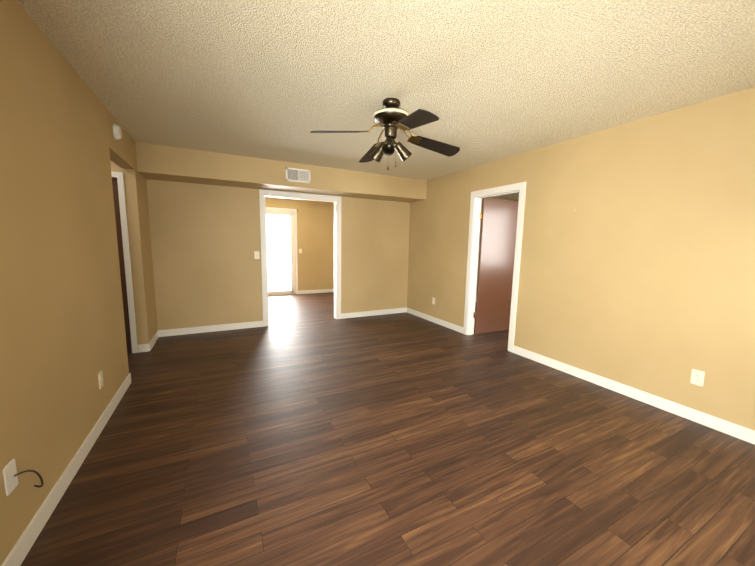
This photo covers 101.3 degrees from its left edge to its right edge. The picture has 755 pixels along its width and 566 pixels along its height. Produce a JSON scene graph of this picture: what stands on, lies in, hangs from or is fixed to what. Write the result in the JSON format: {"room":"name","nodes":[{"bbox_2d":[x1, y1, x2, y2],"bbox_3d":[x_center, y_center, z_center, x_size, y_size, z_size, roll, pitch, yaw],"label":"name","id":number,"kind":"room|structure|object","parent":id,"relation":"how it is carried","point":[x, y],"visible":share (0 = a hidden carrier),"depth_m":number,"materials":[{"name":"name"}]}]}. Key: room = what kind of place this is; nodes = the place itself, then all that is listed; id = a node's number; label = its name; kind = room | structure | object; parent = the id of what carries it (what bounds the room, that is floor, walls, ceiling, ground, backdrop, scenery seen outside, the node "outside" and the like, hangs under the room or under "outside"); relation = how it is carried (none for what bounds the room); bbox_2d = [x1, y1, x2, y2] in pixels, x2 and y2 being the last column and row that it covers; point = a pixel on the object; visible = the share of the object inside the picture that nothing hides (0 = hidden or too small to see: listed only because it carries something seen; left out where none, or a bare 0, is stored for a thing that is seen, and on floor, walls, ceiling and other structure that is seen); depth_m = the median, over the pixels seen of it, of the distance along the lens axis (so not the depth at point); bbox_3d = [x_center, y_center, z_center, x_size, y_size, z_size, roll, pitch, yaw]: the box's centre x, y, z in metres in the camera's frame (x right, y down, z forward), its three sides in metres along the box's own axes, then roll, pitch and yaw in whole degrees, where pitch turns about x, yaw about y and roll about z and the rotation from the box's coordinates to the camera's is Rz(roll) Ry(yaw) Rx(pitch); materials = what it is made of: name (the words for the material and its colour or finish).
{"room":"empty living room","nodes":[
{"label":"empty living room","id":0,"kind":"room"},
{"bbox_2d":[0,0,157,565],"bbox_3d":[-1.769,-0.111,1.584,0.120,2.440,5.720,-3,8,-27],"label":"wall","id":1,"kind":"structure","parent":0,"point":[62,336],"depth_m":1.68,"materials":[{"name":"beige paint"}]},
{"bbox_2d":[3,459,43,495],"bbox_3d":[-1.460,0.804,1.285,0.082,0.155,0.089,-3,8,-27],"label":"outlet plate","id":2,"kind":"object","parent":1,"relation":"attached to","point":[10,474],"visible":1,"depth_m":1.26,"materials":[{"name":"white plastic"}]},
{"bbox_2d":[98,370,103,388],"bbox_3d":[-1.986,0.695,2.225,0.007,0.117,0.072,-3,8,-27],"label":"electrical outlet","id":3,"kind":"object","parent":1,"relation":"attached to","point":[100,378],"visible":1,"depth_m":2.21,"materials":[{"name":"beige plastic"}]},
{"bbox_2d":[113,124,121,139],"bbox_3d":[-2.371,-1.376,2.828,0.044,0.136,0.136,-3,8,-27],"label":"smoke detector","id":4,"kind":"object","parent":1,"relation":"attached to","point":[117,133],"visible":1,"depth_m":2.79,"materials":[{"name":"white plastic"}]},
{"bbox_2d":[110,160,121,171],"bbox_3d":[-3.373,-0.365,3.328,1.130,2.440,0.120,-3,8,-27],"label":"wall","id":5,"kind":"structure","parent":0,"point":[115,167],"depth_m":3.39,"materials":[{"name":"beige paint"}]},
{"bbox_2d":[112,178,131,351],"bbox_3d":[-3.210,-0.158,3.390,0.718,1.997,0.101,-3,8,-27],"label":"hall door","id":6,"kind":"structure","parent":5,"relation":"in","point":[121,260],"depth_m":3.54,"materials":[{"name":"brown"}]},
{"bbox_2d":[111,171,137,352],"bbox_3d":[-3.226,-0.186,3.420,0.824,2.067,0.136,-3,8,-27],"label":"door frame","id":7,"kind":"structure","parent":5,"relation":"attached to","point":[124,228],"depth_m":3.52,"materials":[{"name":"white wood"}]},
{"bbox_2d":[146,179,409,329],"bbox_3d":[-1.289,-0.552,5.083,4.190,2.440,0.120,-3,8,-27],"label":"wall","id":8,"kind":"structure","parent":0,"point":[206,243],"depth_m":4.58,"materials":[{"name":"beige paint"}]},
{"bbox_2d":[254,251,259,258],"bbox_3d":[-1.843,-0.425,4.734,0.072,0.117,0.021,-3,8,-27],"label":"light switch","id":9,"kind":"object","parent":8,"relation":"attached to","point":[256,254],"visible":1,"depth_m":4.74,"materials":[{"name":"beige plastic"}]},
{"bbox_2d":[265,197,333,290],"bbox_3d":[-2.547,-0.905,7.650,4.310,2.440,0.120,-3,8,-27],"label":"wall","id":10,"kind":"structure","parent":0,"point":[315,235],"depth_m":8.03,"materials":[{"name":"beige paint"}]},
{"bbox_2d":[266,207,297,295],"bbox_3d":[-2.909,-0.739,7.448,1.930,2.150,0.097,-3,8,-27],"label":"door frame","id":11,"kind":"structure","parent":10,"relation":"in","point":[293,241],"depth_m":7.78,"materials":[{"name":"white wood"}]},
{"bbox_2d":[16,0,754,199],"bbox_3d":[0.299,-1.664,4.071,8.690,0.080,8.840,-3,8,-27],"label":"ceiling","id":12,"kind":"structure","parent":0,"point":[486,81],"depth_m":1.95,"materials":[{"name":"white paint"}]},
{"bbox_2d":[135,142,426,202],"bbox_3d":[-1.073,-1.565,4.697,4.070,0.325,0.510,-3,8,-27],"label":"soffit beam","id":13,"kind":"structure","parent":12,"relation":"attached to","point":[165,163],"depth_m":4.21,"materials":[{"name":"beige paint"}]},
{"bbox_2d":[286,167,310,182],"bbox_3d":[-1.121,-1.523,4.385,0.347,0.182,0.008,-3,8,-27],"label":"air vent","id":14,"kind":"object","parent":13,"relation":"attached to","point":[298,175],"visible":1,"depth_m":4.38,"materials":[{"name":"white metal"}]},
{"bbox_2d":[310,98,459,169],"bbox_3d":[0.103,-1.154,2.442,0.947,0.523,0.947,4,8,24],"label":"ceiling fan","id":15,"kind":"object","parent":12,"relation":"hanging from","point":[391,117],"visible":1,"depth_m":2.38,"materials":[{"name":"black metal"}]},
{"bbox_2d":[20,292,754,565],"bbox_3d":[0.253,0.826,4.391,8.690,0.060,8.840,-3,8,-27],"label":"floor","id":16,"kind":"structure","parent":0,"point":[305,430],"depth_m":1.91,"materials":[{"name":"brown wood"}]},
{"bbox_2d":[476,197,512,297],"bbox_3d":[1.895,-0.743,7.019,3.010,2.440,0.120,-3,8,-27],"label":"wall","id":17,"kind":"structure","parent":0,"point":[480,234],"depth_m":7.21,"materials":[{"name":"beige paint"}]},
{"bbox_2d":[407,87,754,430],"bbox_3d":[1.304,-0.463,4.756,0.120,2.440,8.600,-3,8,-27],"label":"wall","id":18,"kind":"structure","parent":0,"point":[637,267],"depth_m":2.73,"materials":[{"name":"beige paint"}]},
{"bbox_2d":[1,289,754,565],"bbox_3d":[0.255,0.749,4.381,8.450,0.095,8.600,-3,8,-27],"label":"baseboard","id":19,"kind":"structure","parent":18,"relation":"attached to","point":[19,551],"depth_m":2.52,"materials":[{"name":"white wood"}]},
{"bbox_2d":[463,182,525,352],"bbox_3d":[1.585,-0.215,4.210,0.136,2.098,0.896,-3,8,-27],"label":"door frame","id":20,"kind":"structure","parent":18,"relation":"attached to","point":[473,250],"depth_m":4.40,"materials":[{"name":"white wood"}]},
{"bbox_2d":[475,198,518,333],"bbox_3d":[1.819,-0.234,4.695,0.731,1.996,0.045,-2,8,-23],"label":"door","id":21,"kind":"structure","parent":18,"relation":"in","point":[496,256],"depth_m":4.66,"materials":[{"name":"brown wood"}]},
{"bbox_2d":[690,369,704,385],"bbox_3d":[2.487,0.736,2.407,0.007,0.117,0.072,-3,8,-27],"label":"electrical outlet","id":22,"kind":"object","parent":18,"relation":"attached to","point":[697,377],"visible":1,"depth_m":2.40,"materials":[{"name":"beige plastic"}]},
{"bbox_3d":[-1.221,-1.568,4.977,1.170,0.395,0.120,-3,8,-27],"label":"wall","id":23,"kind":"structure","parent":0,"visible":0},
{"bbox_2d":[259,189,340,326],"bbox_3d":[-1.243,-0.392,5.128,1.306,2.113,0.152,-3,8,-27],"label":"door frame","id":24,"kind":"structure","parent":23,"relation":"attached to","point":[263,194],"depth_m":4.94,"materials":[{"name":"white wood"}]},
{"label":"outside","id":25,"kind":"structure","parent":0,"visible":0},
{"bbox_2d":[266,214,290,290],"bbox_3d":[-3.055,-0.978,7.712,3.030,2.650,0.010,-3,8,-27],"label":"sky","id":26,"kind":"structure","parent":25,"point":[278,252],"depth_m":7.99,"materials":[{"name":"white"}]}
]}

